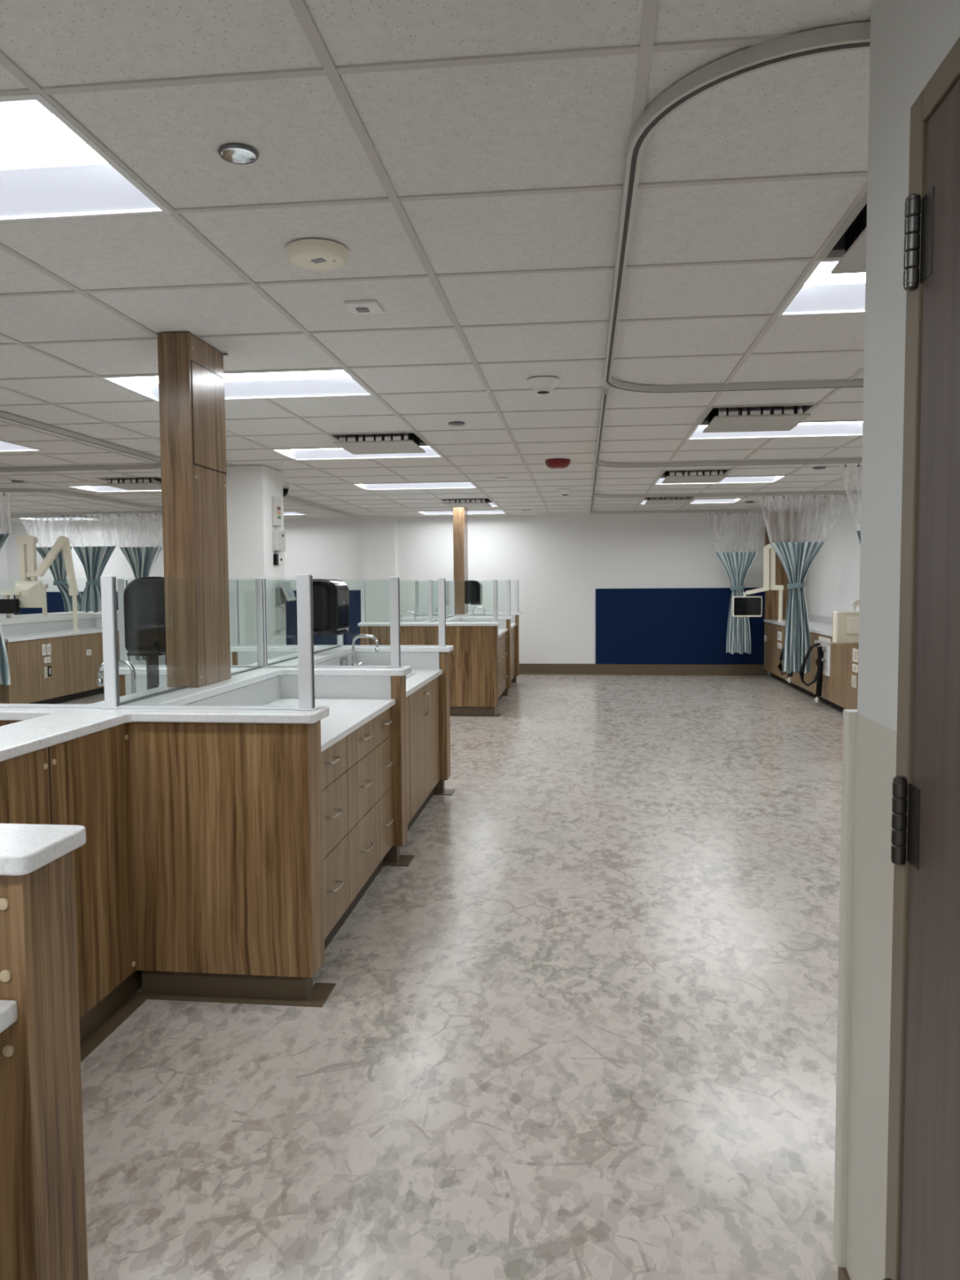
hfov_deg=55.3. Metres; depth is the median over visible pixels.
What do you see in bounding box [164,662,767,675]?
baseboard
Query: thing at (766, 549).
monitor stand
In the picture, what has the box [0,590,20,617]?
monitor stand
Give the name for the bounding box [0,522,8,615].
wall
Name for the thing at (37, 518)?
ceiling light
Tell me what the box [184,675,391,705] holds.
backsplash
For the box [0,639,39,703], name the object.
base cabinet
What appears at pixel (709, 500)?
ceiling light
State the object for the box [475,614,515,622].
backsplash
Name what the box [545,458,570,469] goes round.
fire alarm strobe
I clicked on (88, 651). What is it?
outlet plate
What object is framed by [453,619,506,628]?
backsplash
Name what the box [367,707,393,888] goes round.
base cabinet
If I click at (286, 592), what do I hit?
terminal
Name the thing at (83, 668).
base cabinet
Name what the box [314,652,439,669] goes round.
backsplash
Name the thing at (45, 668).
outlet plate
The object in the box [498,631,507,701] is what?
base cabinet
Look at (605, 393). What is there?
track
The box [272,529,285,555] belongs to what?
dispenser
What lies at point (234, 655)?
wall
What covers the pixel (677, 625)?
wall panel
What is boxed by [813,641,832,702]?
strap
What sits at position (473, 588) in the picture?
dispenser
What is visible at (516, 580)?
post
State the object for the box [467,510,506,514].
ceiling light
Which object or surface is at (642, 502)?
ceiling light
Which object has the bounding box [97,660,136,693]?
faucet
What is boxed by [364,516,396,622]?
column
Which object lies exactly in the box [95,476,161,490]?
ceiling vent
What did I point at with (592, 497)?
track
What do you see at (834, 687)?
base cabinet
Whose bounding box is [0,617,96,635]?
backsplash
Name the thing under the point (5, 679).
curtain
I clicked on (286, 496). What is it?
track
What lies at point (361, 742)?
base cabinet
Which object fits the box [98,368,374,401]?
ceiling light
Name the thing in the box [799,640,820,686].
hose
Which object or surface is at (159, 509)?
track
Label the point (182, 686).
glass screen
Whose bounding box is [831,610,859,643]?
monitor
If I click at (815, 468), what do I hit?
sprinkler cover
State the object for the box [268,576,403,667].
screen frame
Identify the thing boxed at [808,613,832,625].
backsplash
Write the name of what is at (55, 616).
wall
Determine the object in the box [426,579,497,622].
frame
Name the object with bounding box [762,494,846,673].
curtain
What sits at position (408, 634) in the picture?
wall
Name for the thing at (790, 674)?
strap
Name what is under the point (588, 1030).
floor
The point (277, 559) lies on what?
wall switch
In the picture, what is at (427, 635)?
spine
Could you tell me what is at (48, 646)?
outlet plate
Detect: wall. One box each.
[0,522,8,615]
[0,609,165,665]
[0,720,21,726]
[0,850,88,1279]
[5,511,785,675]
[119,675,125,696]
[231,652,237,665]
[360,626,417,644]
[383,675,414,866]
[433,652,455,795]
[445,626,501,716]
[502,619,511,695]
[511,614,519,682]
[800,491,861,617]
[845,0,959,1279]
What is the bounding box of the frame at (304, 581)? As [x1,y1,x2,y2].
[99,573,319,711]
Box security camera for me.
[283,486,288,496]
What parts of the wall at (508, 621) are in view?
panel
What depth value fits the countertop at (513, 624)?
12.68 m
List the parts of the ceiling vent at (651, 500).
hanging plate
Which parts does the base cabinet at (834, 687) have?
valve panel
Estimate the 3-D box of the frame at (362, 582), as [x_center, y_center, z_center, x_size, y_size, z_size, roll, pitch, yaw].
[-0.913,-0.409,9.707,0.730,0.450,0.050,0,4,6]
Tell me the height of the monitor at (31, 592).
0.330 m
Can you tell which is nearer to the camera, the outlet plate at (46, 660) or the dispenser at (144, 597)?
the dispenser at (144, 597)
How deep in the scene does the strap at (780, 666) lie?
11.57 m
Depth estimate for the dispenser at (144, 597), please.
3.75 m
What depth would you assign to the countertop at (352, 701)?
4.33 m
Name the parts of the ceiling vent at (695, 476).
hanging plate, frame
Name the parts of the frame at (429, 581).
post, post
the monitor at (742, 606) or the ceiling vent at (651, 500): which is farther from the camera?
the monitor at (742, 606)
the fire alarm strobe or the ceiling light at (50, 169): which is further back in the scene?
the fire alarm strobe
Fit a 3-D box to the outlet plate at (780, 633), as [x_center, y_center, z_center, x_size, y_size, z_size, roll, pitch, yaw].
[4.042,-0.054,12.341,0.011,0.118,0.213,0,4,6]
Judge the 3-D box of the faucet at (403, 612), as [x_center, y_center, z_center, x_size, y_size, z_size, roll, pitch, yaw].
[-0.785,-0.208,10.470,0.175,0.244,0.177,-4,5,-45]
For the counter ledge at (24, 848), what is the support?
on the base cabinet at (84, 780)
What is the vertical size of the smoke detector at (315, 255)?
0.040 m
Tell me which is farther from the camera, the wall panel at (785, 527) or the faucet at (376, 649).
the wall panel at (785, 527)
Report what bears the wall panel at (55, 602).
attached to the wall at (558, 562)
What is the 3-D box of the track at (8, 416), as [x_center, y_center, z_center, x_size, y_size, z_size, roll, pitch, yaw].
[-4.412,-1.369,6.542,3.576,0.031,2.702,0,4,6]
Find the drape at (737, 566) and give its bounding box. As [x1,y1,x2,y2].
[715,551,759,653]
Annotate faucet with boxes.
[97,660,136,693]
[351,634,378,666]
[400,611,415,622]
[472,606,485,615]
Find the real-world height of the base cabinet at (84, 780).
0.948 m
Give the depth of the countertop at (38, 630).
11.05 m
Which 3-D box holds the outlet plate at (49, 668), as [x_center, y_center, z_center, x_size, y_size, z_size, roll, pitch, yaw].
[-4.951,0.358,10.554,0.011,0.120,0.070,0,4,6]
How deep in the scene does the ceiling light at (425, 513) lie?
13.39 m
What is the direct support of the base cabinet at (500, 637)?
on the floor
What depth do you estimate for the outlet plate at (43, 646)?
10.43 m
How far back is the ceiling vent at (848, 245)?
2.72 m
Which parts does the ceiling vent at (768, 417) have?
hanging plate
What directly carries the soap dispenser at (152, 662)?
on the countertop at (141, 680)
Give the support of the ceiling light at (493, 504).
attached to the ceiling
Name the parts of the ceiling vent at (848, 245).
hanging plate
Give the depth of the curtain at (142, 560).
12.53 m
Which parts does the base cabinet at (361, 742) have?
drawer, drawer, drawer, handle, handle, handle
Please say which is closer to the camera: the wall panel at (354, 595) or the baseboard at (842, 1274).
the baseboard at (842, 1274)
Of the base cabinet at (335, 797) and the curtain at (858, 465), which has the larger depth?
the curtain at (858, 465)
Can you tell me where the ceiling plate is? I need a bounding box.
[343,299,384,314]
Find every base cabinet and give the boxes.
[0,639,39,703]
[0,722,146,1062]
[31,635,69,703]
[62,632,100,702]
[93,631,119,694]
[321,736,350,949]
[339,718,376,928]
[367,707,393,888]
[406,676,439,830]
[497,634,504,697]
[497,636,499,687]
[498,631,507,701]
[511,626,515,683]
[764,622,792,686]
[785,631,821,700]
[812,632,848,711]
[846,643,858,709]
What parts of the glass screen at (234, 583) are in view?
post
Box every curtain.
[0,492,11,685]
[21,517,82,611]
[59,514,116,613]
[118,513,162,661]
[709,511,760,653]
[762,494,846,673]
[844,463,860,543]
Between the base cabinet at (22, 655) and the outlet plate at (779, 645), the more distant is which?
the outlet plate at (779, 645)
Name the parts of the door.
hinge plate, hinge plate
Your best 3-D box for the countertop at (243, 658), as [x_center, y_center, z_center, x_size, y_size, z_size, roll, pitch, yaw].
[-1.419,0.193,5.433,0.590,0.140,1.372,0,4,6]
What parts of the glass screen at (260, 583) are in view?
post, post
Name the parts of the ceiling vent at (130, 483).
frame, hanging plate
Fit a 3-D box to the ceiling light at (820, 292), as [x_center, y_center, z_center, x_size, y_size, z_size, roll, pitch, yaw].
[1.694,-1.259,3.106,1.219,0.103,0.610,0,4,6]
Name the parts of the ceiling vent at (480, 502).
hanging plate, frame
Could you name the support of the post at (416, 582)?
on the counter ledge at (458, 616)
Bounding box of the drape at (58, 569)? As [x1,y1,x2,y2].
[35,546,82,611]
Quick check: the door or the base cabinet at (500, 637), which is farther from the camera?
the base cabinet at (500, 637)
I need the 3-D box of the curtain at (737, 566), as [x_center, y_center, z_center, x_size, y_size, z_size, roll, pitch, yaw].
[3.603,-0.804,12.998,0.767,2.010,0.124,0,4,11]
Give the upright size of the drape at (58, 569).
0.932 m
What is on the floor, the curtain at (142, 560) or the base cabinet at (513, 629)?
the base cabinet at (513, 629)
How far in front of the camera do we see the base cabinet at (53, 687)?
10.69 m
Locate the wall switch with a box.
[273,554,282,564]
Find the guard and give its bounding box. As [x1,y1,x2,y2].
[833,709,857,1267]
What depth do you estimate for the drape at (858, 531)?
7.70 m
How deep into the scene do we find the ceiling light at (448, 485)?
9.71 m
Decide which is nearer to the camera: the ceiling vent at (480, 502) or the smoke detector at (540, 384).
the smoke detector at (540, 384)
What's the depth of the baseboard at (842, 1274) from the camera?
1.75 m
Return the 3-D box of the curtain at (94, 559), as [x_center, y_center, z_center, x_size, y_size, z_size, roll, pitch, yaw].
[-5.382,-1.049,12.623,0.815,1.350,0.124,0,4,6]
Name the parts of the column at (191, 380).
access panel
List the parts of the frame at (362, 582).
post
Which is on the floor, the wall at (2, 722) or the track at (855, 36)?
the wall at (2, 722)
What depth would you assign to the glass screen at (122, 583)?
4.69 m
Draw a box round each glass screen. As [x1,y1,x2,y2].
[0,578,104,707]
[117,578,257,666]
[120,685,186,705]
[230,579,337,646]
[231,577,267,675]
[267,578,343,666]
[345,577,447,646]
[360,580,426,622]
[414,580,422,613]
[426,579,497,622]
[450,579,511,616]
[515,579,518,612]
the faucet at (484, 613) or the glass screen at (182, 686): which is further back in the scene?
the faucet at (484, 613)
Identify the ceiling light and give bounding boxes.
[0,93,172,222]
[0,439,44,452]
[22,517,97,520]
[66,484,161,492]
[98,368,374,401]
[270,445,443,460]
[283,511,307,515]
[352,481,478,489]
[417,511,453,515]
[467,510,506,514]
[488,502,498,506]
[639,500,647,504]
[653,475,786,484]
[685,420,862,439]
[689,498,742,503]
[775,259,865,316]
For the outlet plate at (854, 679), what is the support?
attached to the base cabinet at (852, 693)
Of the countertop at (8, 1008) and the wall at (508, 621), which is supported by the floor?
the wall at (508, 621)
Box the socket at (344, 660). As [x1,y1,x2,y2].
[342,659,346,666]
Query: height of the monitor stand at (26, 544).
1.087 m
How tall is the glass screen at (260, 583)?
0.450 m
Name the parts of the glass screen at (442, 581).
post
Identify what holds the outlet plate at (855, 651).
attached to the base cabinet at (852, 693)
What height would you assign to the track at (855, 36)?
0.031 m
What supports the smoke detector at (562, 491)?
attached to the ceiling
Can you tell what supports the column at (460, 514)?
on the counter ledge at (458, 616)
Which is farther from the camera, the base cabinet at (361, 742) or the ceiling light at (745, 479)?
the ceiling light at (745, 479)
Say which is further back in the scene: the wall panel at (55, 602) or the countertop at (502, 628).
the wall panel at (55, 602)
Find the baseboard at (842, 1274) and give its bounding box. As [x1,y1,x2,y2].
[837,1266,850,1279]
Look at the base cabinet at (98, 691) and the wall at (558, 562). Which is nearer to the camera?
the base cabinet at (98, 691)
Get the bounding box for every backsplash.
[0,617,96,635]
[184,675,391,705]
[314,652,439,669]
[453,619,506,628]
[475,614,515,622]
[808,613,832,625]
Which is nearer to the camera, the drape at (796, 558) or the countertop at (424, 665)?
the countertop at (424, 665)
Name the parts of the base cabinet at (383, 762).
drawer, drawer, drawer, handle, handle, handle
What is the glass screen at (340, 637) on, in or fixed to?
on the counter ledge at (24, 848)
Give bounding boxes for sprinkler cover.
[495,477,506,479]
[813,466,826,469]
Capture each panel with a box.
[13,591,166,662]
[128,720,335,1007]
[271,496,281,526]
[285,590,365,644]
[595,587,764,664]
[764,511,801,618]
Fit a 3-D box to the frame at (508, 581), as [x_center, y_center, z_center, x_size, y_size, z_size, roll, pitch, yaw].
[0.007,-0.516,11.322,0.753,0.450,0.050,0,4,6]
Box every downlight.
[11,480,23,483]
[217,144,258,164]
[448,422,465,426]
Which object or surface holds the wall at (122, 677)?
on the floor
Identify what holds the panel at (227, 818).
on the floor
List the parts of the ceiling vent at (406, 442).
frame, hanging plate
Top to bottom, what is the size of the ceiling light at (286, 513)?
0.103 m
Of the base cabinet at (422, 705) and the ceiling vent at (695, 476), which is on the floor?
the base cabinet at (422, 705)
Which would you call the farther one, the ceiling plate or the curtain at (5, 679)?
the curtain at (5, 679)
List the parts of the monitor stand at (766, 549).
post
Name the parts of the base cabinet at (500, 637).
drawer, drawer, drawer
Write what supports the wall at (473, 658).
on the floor
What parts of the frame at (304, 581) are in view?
post, foot plate, post, foot plate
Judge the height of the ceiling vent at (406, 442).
0.228 m
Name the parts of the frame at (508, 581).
post, post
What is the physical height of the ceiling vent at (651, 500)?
0.228 m
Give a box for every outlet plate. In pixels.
[41,644,46,655]
[44,656,50,662]
[44,666,48,678]
[46,643,50,654]
[47,665,51,676]
[86,649,91,655]
[340,656,347,666]
[777,631,782,640]
[777,642,782,648]
[851,675,857,688]
[852,648,858,662]
[852,663,857,672]
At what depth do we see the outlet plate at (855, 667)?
8.94 m
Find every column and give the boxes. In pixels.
[157,332,231,687]
[226,465,286,665]
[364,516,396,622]
[453,507,468,614]
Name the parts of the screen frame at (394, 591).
post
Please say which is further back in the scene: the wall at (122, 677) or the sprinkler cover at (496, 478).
the sprinkler cover at (496, 478)
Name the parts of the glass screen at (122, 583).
post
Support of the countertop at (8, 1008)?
attached to the base cabinet at (84, 780)
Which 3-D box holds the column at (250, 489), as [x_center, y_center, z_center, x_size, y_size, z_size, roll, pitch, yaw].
[-2.079,-0.296,8.124,0.584,2.402,0.554,0,4,6]
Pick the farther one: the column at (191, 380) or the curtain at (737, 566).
the curtain at (737, 566)
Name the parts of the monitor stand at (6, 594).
post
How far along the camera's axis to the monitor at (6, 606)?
11.31 m
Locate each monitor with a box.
[0,599,19,613]
[14,581,43,608]
[732,595,762,617]
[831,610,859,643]
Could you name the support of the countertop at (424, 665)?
on the base cabinet at (422, 705)
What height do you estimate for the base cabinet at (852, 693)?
0.797 m
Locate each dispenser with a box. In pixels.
[123,576,166,656]
[146,655,159,689]
[272,529,285,555]
[312,578,349,635]
[465,580,482,604]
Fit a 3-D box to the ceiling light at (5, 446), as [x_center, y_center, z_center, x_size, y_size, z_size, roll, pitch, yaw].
[-3.883,-1.440,6.594,1.215,0.103,0.600,0,4,6]
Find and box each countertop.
[0,617,119,642]
[0,1000,17,1033]
[124,675,167,694]
[184,675,395,752]
[237,652,297,665]
[314,652,442,697]
[400,619,428,622]
[453,619,507,636]
[475,614,516,628]
[763,613,858,642]
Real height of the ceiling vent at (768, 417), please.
0.228 m
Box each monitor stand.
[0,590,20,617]
[15,534,48,614]
[26,535,79,631]
[742,543,785,622]
[850,599,859,610]
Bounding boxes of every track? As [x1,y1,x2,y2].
[0,411,160,471]
[0,488,162,515]
[0,515,84,518]
[283,494,355,517]
[590,496,805,513]
[591,465,858,497]
[595,388,862,467]
[604,21,870,392]
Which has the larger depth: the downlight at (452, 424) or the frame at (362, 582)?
the frame at (362, 582)
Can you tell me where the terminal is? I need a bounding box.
[275,581,296,630]
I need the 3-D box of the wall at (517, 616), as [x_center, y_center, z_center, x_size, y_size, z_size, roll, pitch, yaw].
[0.235,0.121,12.819,0.615,0.948,0.145,0,4,6]
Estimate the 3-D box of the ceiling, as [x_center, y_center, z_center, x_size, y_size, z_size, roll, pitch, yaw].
[-2.388,-1.365,5.862,12.350,0.021,16.470,0,4,6]
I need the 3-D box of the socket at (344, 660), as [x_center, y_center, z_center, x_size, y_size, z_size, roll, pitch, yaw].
[-0.847,0.154,5.731,0.002,0.061,0.080,0,4,6]
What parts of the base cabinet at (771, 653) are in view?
panel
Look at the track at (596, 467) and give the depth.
10.51 m
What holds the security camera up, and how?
attached to the column at (250, 489)
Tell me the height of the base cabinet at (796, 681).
0.797 m
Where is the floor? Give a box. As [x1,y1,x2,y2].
[57,675,843,1279]
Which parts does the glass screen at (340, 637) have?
post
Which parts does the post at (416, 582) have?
post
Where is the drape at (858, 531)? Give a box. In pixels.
[856,530,860,543]
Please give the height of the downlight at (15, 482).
0.015 m
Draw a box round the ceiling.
[0,0,873,523]
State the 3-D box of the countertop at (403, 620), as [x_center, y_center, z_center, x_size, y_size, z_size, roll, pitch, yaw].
[-0.844,-0.045,10.575,0.590,0.318,1.565,0,4,6]
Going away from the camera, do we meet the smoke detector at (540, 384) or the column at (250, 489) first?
the smoke detector at (540, 384)
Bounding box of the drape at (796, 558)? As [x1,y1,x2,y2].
[770,542,824,673]
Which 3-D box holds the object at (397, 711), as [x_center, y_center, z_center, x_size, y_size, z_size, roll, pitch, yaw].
[-0.668,0.642,4.628,0.643,0.948,0.175,0,4,6]
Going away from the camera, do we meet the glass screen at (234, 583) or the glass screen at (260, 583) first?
the glass screen at (260, 583)
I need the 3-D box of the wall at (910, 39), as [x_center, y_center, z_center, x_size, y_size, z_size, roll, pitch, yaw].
[1.767,0.216,-0.614,2.651,2.422,4.347,0,4,6]
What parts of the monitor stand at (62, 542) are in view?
post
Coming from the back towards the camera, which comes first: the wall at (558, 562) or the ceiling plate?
the wall at (558, 562)
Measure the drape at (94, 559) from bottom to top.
0.912 m
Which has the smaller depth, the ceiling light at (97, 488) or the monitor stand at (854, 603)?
the monitor stand at (854, 603)
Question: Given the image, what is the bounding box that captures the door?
[882,36,959,1279]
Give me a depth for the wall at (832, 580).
11.57 m
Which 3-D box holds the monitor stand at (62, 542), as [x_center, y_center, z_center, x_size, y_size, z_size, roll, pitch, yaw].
[-5.318,-0.699,11.393,0.621,1.176,0.134,0,4,1]
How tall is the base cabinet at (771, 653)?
0.797 m
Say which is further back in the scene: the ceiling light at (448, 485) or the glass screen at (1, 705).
the ceiling light at (448, 485)
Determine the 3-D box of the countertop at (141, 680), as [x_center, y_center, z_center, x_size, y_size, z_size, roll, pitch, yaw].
[-1.587,0.377,3.935,0.590,0.318,1.371,0,4,6]
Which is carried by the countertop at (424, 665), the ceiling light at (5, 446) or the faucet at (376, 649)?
the faucet at (376, 649)
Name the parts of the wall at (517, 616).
panel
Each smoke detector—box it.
[285,239,347,271]
[526,376,559,394]
[557,488,572,495]
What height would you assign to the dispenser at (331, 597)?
0.327 m
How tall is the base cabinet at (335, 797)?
0.806 m
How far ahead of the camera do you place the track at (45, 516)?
13.18 m
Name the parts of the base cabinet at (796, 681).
panel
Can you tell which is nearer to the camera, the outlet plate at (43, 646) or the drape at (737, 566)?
the outlet plate at (43, 646)
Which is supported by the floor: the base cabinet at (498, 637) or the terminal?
the base cabinet at (498, 637)
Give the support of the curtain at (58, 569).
hanging from the track at (45, 516)
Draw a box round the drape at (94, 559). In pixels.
[73,546,116,613]
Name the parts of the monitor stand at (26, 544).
post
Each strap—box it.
[777,647,786,675]
[786,671,792,683]
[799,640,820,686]
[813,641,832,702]
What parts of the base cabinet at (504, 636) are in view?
drawer, drawer, drawer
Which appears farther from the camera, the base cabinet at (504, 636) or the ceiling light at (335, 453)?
the base cabinet at (504, 636)
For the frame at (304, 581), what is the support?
on the counter ledge at (24, 848)
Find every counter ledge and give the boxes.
[0,644,453,875]
[357,612,520,626]
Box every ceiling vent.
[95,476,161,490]
[326,431,431,454]
[439,497,494,507]
[642,496,695,504]
[657,469,731,483]
[696,404,818,432]
[816,191,866,274]
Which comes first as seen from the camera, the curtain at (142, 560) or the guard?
the guard
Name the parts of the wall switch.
plate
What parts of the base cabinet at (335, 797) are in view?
handle, handle, drawer, drawer, handle, drawer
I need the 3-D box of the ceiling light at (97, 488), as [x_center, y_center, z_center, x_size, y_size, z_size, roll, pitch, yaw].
[-3.555,-1.626,9.525,1.215,0.103,0.610,0,4,6]
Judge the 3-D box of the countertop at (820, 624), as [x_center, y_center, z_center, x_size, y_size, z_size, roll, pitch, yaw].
[3.923,-0.057,9.042,0.515,0.133,8.815,0,4,6]
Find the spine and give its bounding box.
[417,626,438,644]
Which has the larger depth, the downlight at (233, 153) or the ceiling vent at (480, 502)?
the ceiling vent at (480, 502)
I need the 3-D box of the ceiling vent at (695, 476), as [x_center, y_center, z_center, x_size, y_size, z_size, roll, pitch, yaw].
[2.000,-1.613,8.581,0.610,0.228,0.610,0,4,6]
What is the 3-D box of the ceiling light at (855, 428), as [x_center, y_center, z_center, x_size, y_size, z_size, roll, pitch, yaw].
[2.032,-1.451,6.129,1.219,0.103,0.610,0,4,6]
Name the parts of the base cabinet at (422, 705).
door, handle, handle, door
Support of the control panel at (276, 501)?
attached to the column at (250, 489)

